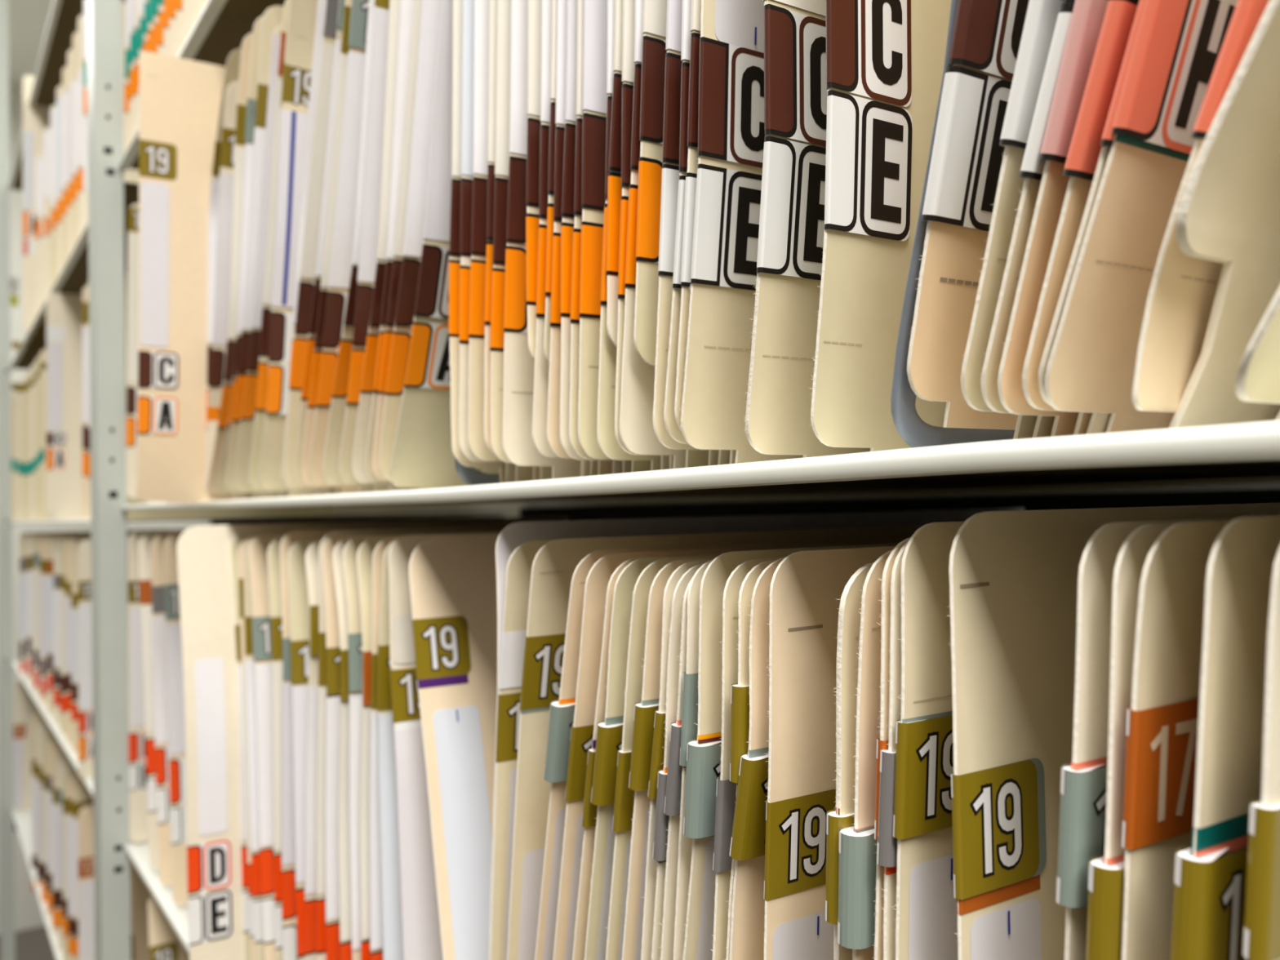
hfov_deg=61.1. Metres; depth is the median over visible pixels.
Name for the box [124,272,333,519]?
folder
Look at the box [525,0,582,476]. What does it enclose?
folder
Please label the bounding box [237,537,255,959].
folder
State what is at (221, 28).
metal shelf
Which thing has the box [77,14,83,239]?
folder
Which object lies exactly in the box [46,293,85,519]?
folder
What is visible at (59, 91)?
folder
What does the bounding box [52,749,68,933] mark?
folder
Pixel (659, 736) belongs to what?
folder
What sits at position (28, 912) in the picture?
shelf
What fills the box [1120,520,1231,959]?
folder
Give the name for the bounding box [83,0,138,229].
folder
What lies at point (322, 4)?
folder
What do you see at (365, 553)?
folder
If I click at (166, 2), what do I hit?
folder
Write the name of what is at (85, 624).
folder
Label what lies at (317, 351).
folder
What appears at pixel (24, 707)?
folder
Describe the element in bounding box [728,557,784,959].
folder
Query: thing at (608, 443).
folder
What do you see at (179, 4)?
folder
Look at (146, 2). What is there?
folder
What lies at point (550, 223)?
folder
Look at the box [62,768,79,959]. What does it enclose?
folder
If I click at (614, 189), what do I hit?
folder
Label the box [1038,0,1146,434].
folder
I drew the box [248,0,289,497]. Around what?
folder
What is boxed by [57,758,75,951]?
folder
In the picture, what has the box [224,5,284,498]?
folder
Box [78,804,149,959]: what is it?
folder
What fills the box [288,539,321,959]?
folder
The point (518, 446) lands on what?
folder
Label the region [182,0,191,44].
folder
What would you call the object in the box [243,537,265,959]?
folder
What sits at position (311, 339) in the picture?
folder
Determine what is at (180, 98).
folder
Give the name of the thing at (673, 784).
folder
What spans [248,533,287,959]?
folder
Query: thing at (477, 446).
folder
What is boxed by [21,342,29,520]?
folder
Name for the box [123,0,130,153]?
folder
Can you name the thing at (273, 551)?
folder
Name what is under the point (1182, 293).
folder
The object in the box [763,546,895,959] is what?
folder
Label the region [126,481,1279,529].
shelf
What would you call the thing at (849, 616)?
folder
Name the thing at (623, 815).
folder
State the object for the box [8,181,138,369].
metal shelf
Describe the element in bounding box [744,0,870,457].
folder
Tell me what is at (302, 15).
folder
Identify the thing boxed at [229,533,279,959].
folder
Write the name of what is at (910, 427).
divider
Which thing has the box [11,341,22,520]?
folder
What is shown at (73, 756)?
metal shelf
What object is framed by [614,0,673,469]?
folder
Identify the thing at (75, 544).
folder
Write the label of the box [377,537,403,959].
folder
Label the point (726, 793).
folder
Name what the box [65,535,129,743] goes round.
folder
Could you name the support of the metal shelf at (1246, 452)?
attached to the upright at (110, 707)
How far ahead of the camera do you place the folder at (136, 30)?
0.83 m
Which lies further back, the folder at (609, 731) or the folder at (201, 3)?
the folder at (201, 3)
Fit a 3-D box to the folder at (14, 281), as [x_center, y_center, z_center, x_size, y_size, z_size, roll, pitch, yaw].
[-1.142,-0.157,2.190,0.235,0.476,0.053,0,-2,-33]
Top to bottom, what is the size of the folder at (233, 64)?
0.241 m
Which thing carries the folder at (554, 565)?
on the metal shelf at (177, 915)
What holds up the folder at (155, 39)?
on the metal shelf at (221, 28)
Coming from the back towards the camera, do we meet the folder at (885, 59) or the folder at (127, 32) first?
the folder at (127, 32)
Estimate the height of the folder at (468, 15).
0.241 m
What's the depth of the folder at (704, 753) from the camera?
0.23 m
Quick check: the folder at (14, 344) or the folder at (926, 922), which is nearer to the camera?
the folder at (926, 922)
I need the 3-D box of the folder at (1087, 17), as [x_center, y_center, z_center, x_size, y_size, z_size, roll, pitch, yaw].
[0.168,-0.121,0.202,0.236,0.230,0.075,0,-2,-33]
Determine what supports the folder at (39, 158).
on the metal shelf at (73, 277)
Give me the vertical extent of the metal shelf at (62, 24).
0.066 m
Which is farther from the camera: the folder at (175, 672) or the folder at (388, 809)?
the folder at (175, 672)
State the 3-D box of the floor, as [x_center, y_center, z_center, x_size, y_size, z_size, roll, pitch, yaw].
[-1.242,1.370,0.686,2.800,0.050,7.400,0,-2,-33]
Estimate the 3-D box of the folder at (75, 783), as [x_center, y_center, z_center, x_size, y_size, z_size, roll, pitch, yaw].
[-0.556,0.461,1.305,0.235,0.241,0.022,0,-2,-33]
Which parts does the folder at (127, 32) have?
tab panel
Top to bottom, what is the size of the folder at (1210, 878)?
0.258 m
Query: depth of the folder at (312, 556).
0.46 m
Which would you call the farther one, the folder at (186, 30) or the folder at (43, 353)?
the folder at (43, 353)
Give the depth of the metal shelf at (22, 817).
1.73 m
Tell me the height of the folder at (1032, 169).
0.229 m
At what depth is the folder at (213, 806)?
0.56 m
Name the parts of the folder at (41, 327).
tab panel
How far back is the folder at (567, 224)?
0.28 m
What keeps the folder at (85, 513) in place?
on the metal shelf at (290, 519)
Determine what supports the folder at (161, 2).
on the metal shelf at (221, 28)
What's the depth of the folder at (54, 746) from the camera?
1.45 m
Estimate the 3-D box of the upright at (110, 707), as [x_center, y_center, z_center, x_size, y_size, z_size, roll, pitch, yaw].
[-0.434,0.032,0.886,0.021,2.600,0.042,0,-2,-33]
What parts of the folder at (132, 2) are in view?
tab panel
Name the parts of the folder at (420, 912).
tab panel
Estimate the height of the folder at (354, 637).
0.252 m
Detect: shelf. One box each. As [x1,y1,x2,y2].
[7,0,125,191]
[8,0,53,88]
[8,86,91,931]
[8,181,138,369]
[9,511,501,524]
[10,660,93,796]
[11,808,62,959]
[118,0,286,170]
[121,420,1279,520]
[124,842,189,954]
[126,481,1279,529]
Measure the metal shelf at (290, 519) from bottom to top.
0.066 m
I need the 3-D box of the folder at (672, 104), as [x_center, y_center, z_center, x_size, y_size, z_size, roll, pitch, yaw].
[0.105,-0.122,0.299,0.236,0.240,0.026,0,-2,-33]
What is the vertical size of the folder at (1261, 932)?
0.259 m
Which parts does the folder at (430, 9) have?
tab panel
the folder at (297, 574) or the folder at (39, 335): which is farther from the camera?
the folder at (39, 335)
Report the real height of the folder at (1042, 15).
0.231 m
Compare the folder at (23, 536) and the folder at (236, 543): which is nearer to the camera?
the folder at (236, 543)
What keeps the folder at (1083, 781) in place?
on the metal shelf at (177, 915)
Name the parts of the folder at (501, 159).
tab panel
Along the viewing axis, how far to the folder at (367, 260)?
0.40 m
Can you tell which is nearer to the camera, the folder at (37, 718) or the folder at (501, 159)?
the folder at (501, 159)
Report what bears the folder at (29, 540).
on the metal shelf at (73, 756)
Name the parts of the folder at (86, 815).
tab panel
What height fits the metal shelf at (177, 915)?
0.066 m
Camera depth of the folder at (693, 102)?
0.23 m
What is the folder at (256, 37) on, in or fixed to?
on the metal shelf at (1246, 452)
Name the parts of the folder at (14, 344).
tab panel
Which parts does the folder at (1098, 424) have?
tab panel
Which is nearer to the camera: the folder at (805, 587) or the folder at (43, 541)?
the folder at (805, 587)
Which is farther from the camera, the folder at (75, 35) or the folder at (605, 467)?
the folder at (75, 35)
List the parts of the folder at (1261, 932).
tab panel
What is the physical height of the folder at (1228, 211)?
0.220 m
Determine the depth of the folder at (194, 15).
0.66 m
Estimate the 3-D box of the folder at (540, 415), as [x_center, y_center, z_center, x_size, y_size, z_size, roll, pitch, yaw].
[0.072,-0.119,0.349,0.235,0.240,0.022,0,-2,-33]
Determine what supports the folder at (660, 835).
on the metal shelf at (177, 915)
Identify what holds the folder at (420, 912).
on the metal shelf at (177, 915)
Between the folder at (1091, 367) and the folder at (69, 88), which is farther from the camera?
the folder at (69, 88)
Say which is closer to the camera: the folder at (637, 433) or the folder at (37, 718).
the folder at (637, 433)
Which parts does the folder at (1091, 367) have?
tab panel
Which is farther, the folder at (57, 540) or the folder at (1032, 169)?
the folder at (57, 540)
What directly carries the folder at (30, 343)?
on the metal shelf at (290, 519)
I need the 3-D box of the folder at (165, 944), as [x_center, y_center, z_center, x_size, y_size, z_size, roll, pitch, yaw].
[-0.247,0.432,0.837,0.235,0.260,0.048,0,-2,-33]
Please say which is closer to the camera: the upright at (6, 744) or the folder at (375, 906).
the folder at (375, 906)
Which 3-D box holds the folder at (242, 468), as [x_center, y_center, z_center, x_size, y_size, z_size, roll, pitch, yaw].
[-0.095,-0.101,0.602,0.235,0.220,0.100,0,-2,-33]
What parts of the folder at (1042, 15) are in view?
tab panel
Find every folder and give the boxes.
[10,276,18,520]
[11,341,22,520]
[13,681,40,831]
[16,344,23,520]
[19,528,167,679]
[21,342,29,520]
[22,75,51,330]
[26,341,39,520]
[26,528,183,681]
[30,333,44,520]
[31,712,46,892]
[33,531,134,693]
[35,154,44,316]
[35,324,46,519]
[36,722,52,898]
[40,316,49,519]
[40,532,133,703]
[41,731,57,901]
[43,127,50,302]
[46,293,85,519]
[47,533,132,714]
[47,740,63,917]
[50,104,56,289]
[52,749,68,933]
[53,533,131,724]
[56,85,62,279]
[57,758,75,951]
[59,534,130,734]
[62,66,67,268]
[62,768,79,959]
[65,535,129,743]
[66,48,72,257]
[67,777,85,959]
[71,536,128,752]
[72,31,77,248]
[73,786,93,959]
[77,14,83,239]
[78,538,128,778]
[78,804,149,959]
[82,285,90,519]
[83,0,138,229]
[87,281,90,517]
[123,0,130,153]
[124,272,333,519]
[125,203,166,503]
[128,0,134,143]
[128,529,186,843]
[130,877,152,959]
[133,0,139,136]
[136,51,232,503]
[137,0,144,127]
[137,533,182,870]
[143,0,148,52]
[147,0,153,52]
[147,895,189,959]
[151,534,174,884]
[152,0,158,53]
[158,0,164,54]
[163,0,169,55]
[164,534,188,905]
[168,0,176,57]
[175,0,183,57]
[177,515,568,959]
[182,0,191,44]
[189,0,199,31]
[197,0,207,15]
[204,48,241,499]
[204,80,239,496]
[207,32,253,499]
[217,16,262,498]
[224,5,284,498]
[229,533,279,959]
[232,23,282,497]
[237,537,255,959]
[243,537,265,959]
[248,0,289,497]
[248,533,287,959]
[257,0,318,496]
[266,537,283,959]
[280,0,326,495]
[280,524,510,959]
[283,0,339,494]
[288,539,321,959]
[293,0,345,494]
[300,0,351,493]
[304,540,321,959]
[306,0,368,493]
[315,525,506,959]
[321,0,374,493]
[322,528,503,959]
[332,537,355,959]
[337,0,389,491]
[342,531,501,959]
[351,0,402,490]
[356,537,387,959]
[364,0,413,489]
[368,536,402,959]
[372,0,422,489]
[377,0,441,488]
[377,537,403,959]
[388,0,499,488]
[388,532,500,959]
[408,533,499,959]
[448,0,506,483]
[458,0,515,482]
[467,0,533,481]
[484,0,540,480]
[489,0,551,479]
[489,539,554,959]
[502,0,581,479]
[506,524,924,959]
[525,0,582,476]
[531,0,590,476]
[534,535,911,959]
[543,0,598,475]
[546,0,613,475]
[552,538,905,959]
[560,0,622,474]
[568,0,631,473]
[572,552,724,959]
[577,0,651,472]
[584,553,722,959]
[596,0,660,471]
[605,0,669,470]
[605,555,717,959]
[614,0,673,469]
[619,0,686,468]
[621,557,715,959]
[633,0,708,467]
[640,560,709,959]
[649,563,704,959]
[653,0,719,466]
[658,577,692,959]
[663,0,730,465]
[673,559,713,959]
[674,0,736,463]
[680,0,803,463]
[681,542,898,959]
[711,557,782,959]
[725,560,776,959]
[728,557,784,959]
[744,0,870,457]
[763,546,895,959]
[808,0,951,451]
[825,562,874,959]
[837,550,892,959]
[873,537,910,959]
[876,539,909,959]
[893,521,964,959]
[906,0,1029,430]
[947,502,1279,959]
[960,0,1062,439]
[980,0,1075,438]
[997,0,1109,436]
[1021,0,1139,435]
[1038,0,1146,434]
[1044,0,1238,433]
[1055,515,1276,959]
[1085,522,1178,959]
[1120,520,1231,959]
[1132,0,1270,412]
[1168,0,1279,428]
[1170,515,1279,959]
[1235,286,1279,421]
[1242,546,1279,959]
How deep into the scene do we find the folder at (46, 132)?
1.46 m
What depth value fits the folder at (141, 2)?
0.81 m
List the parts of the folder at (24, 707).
tab panel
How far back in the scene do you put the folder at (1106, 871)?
0.15 m
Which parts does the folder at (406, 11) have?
tab panel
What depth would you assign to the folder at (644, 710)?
0.25 m
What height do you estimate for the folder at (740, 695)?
0.250 m
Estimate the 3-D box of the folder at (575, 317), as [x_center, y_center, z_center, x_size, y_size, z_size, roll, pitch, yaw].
[0.083,-0.120,0.333,0.235,0.240,0.019,0,-2,-33]
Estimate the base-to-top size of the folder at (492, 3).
0.241 m
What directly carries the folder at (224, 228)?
on the metal shelf at (1246, 452)
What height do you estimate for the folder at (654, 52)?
0.240 m
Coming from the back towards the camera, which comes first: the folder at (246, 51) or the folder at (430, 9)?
the folder at (246, 51)
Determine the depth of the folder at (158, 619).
0.77 m
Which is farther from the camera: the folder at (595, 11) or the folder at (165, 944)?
the folder at (165, 944)
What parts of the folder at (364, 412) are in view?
tab panel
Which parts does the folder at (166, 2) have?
tab panel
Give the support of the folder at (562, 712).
on the metal shelf at (177, 915)
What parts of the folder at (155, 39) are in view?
tab panel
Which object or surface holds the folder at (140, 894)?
on the metal shelf at (22, 817)
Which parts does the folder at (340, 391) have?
tab panel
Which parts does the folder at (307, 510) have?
tab panel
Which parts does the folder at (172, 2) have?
tab panel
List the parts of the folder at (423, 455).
tab panel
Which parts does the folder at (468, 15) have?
tab panel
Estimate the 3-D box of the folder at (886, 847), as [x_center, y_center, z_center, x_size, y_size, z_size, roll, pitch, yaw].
[0.139,0.137,0.248,0.236,0.256,0.015,0,-2,-33]
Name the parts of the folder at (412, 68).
tab panel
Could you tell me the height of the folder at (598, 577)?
0.250 m
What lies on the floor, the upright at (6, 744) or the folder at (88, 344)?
the upright at (6, 744)
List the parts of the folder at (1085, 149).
tab panel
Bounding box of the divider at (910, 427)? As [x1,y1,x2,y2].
[890,0,1014,448]
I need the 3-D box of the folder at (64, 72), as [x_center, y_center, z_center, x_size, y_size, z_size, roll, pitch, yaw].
[-0.573,-0.361,1.325,0.235,0.241,0.022,0,-2,-33]
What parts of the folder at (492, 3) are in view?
tab panel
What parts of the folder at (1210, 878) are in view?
tab panel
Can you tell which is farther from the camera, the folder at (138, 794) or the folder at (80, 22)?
the folder at (80, 22)
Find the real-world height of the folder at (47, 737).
0.240 m
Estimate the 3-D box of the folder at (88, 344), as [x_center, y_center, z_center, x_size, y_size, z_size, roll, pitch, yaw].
[-0.448,-0.081,1.138,0.235,0.241,0.020,0,-2,-33]
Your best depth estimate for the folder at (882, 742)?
0.18 m
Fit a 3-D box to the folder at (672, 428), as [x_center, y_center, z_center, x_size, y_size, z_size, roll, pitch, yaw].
[0.106,-0.121,0.297,0.236,0.240,0.025,0,-2,-33]
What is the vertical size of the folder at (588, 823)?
0.249 m
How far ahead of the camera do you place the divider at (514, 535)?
0.34 m
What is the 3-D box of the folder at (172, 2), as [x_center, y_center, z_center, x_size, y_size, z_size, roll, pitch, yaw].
[-0.205,-0.382,0.766,0.235,0.239,0.037,0,-2,-33]
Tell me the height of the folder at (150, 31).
0.238 m
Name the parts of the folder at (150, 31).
tab panel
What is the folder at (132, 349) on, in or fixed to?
on the metal shelf at (1246, 452)
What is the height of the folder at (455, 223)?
0.241 m
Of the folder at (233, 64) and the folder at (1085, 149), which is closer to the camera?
the folder at (1085, 149)
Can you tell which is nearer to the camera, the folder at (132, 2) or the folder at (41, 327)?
the folder at (132, 2)
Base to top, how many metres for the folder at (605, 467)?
0.240 m
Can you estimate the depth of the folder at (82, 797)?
1.20 m
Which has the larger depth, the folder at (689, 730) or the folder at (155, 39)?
the folder at (155, 39)
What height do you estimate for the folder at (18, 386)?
0.308 m
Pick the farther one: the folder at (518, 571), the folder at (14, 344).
the folder at (14, 344)
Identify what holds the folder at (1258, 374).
on the metal shelf at (1246, 452)
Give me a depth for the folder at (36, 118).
1.64 m
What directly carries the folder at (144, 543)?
on the metal shelf at (177, 915)
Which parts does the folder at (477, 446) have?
tab panel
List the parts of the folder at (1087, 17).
tab panel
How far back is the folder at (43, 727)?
1.59 m
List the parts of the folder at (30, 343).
tab panel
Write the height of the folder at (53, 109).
0.240 m
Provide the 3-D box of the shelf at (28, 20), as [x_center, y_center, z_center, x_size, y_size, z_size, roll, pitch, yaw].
[-1.301,-1.379,0.755,2.800,0.050,7.400,0,-2,-33]
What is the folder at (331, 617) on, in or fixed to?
on the metal shelf at (177, 915)
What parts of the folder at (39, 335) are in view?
tab panel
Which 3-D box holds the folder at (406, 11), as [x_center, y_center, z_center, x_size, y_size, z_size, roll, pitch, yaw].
[0.009,-0.112,0.445,0.235,0.232,0.063,0,-2,-33]
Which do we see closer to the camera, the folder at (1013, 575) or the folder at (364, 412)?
the folder at (1013, 575)
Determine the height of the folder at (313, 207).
0.225 m
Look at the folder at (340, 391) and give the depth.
0.42 m
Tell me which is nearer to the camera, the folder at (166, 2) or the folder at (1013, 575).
the folder at (1013, 575)
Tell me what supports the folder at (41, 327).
on the metal shelf at (290, 519)
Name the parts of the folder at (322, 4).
tab panel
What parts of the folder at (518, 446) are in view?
tab panel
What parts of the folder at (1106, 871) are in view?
tab panel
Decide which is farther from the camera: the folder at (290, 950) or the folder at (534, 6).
the folder at (290, 950)
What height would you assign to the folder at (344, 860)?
0.252 m
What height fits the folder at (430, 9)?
0.230 m
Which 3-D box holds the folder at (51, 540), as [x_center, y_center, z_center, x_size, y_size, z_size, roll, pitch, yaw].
[-0.688,0.194,1.504,0.235,0.240,0.023,0,-2,-33]
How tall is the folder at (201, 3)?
0.239 m
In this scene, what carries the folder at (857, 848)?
on the metal shelf at (177, 915)
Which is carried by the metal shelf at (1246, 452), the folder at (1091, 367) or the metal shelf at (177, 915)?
the folder at (1091, 367)
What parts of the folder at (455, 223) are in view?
tab panel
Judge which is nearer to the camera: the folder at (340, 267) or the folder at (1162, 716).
the folder at (1162, 716)
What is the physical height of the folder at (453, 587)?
0.253 m
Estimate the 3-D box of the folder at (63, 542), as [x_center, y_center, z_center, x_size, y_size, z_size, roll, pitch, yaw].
[-0.599,0.188,1.369,0.235,0.241,0.022,0,-2,-33]
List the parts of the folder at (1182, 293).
tab panel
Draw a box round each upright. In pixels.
[0,0,14,959]
[86,0,131,959]
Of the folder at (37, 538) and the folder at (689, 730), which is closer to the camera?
the folder at (689, 730)
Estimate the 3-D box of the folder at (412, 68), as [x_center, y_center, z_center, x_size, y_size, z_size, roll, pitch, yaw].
[0.016,-0.111,0.433,0.235,0.230,0.071,0,-2,-33]
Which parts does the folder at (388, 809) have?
tab panel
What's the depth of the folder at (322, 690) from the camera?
0.45 m
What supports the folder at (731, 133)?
on the metal shelf at (1246, 452)
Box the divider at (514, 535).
[488,507,1024,959]
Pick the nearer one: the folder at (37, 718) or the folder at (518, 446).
the folder at (518, 446)
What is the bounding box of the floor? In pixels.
[0,925,56,959]
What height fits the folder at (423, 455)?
0.226 m
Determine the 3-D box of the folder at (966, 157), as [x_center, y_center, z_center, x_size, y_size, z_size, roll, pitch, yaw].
[0.154,-0.127,0.224,0.236,0.234,0.058,0,-2,-33]

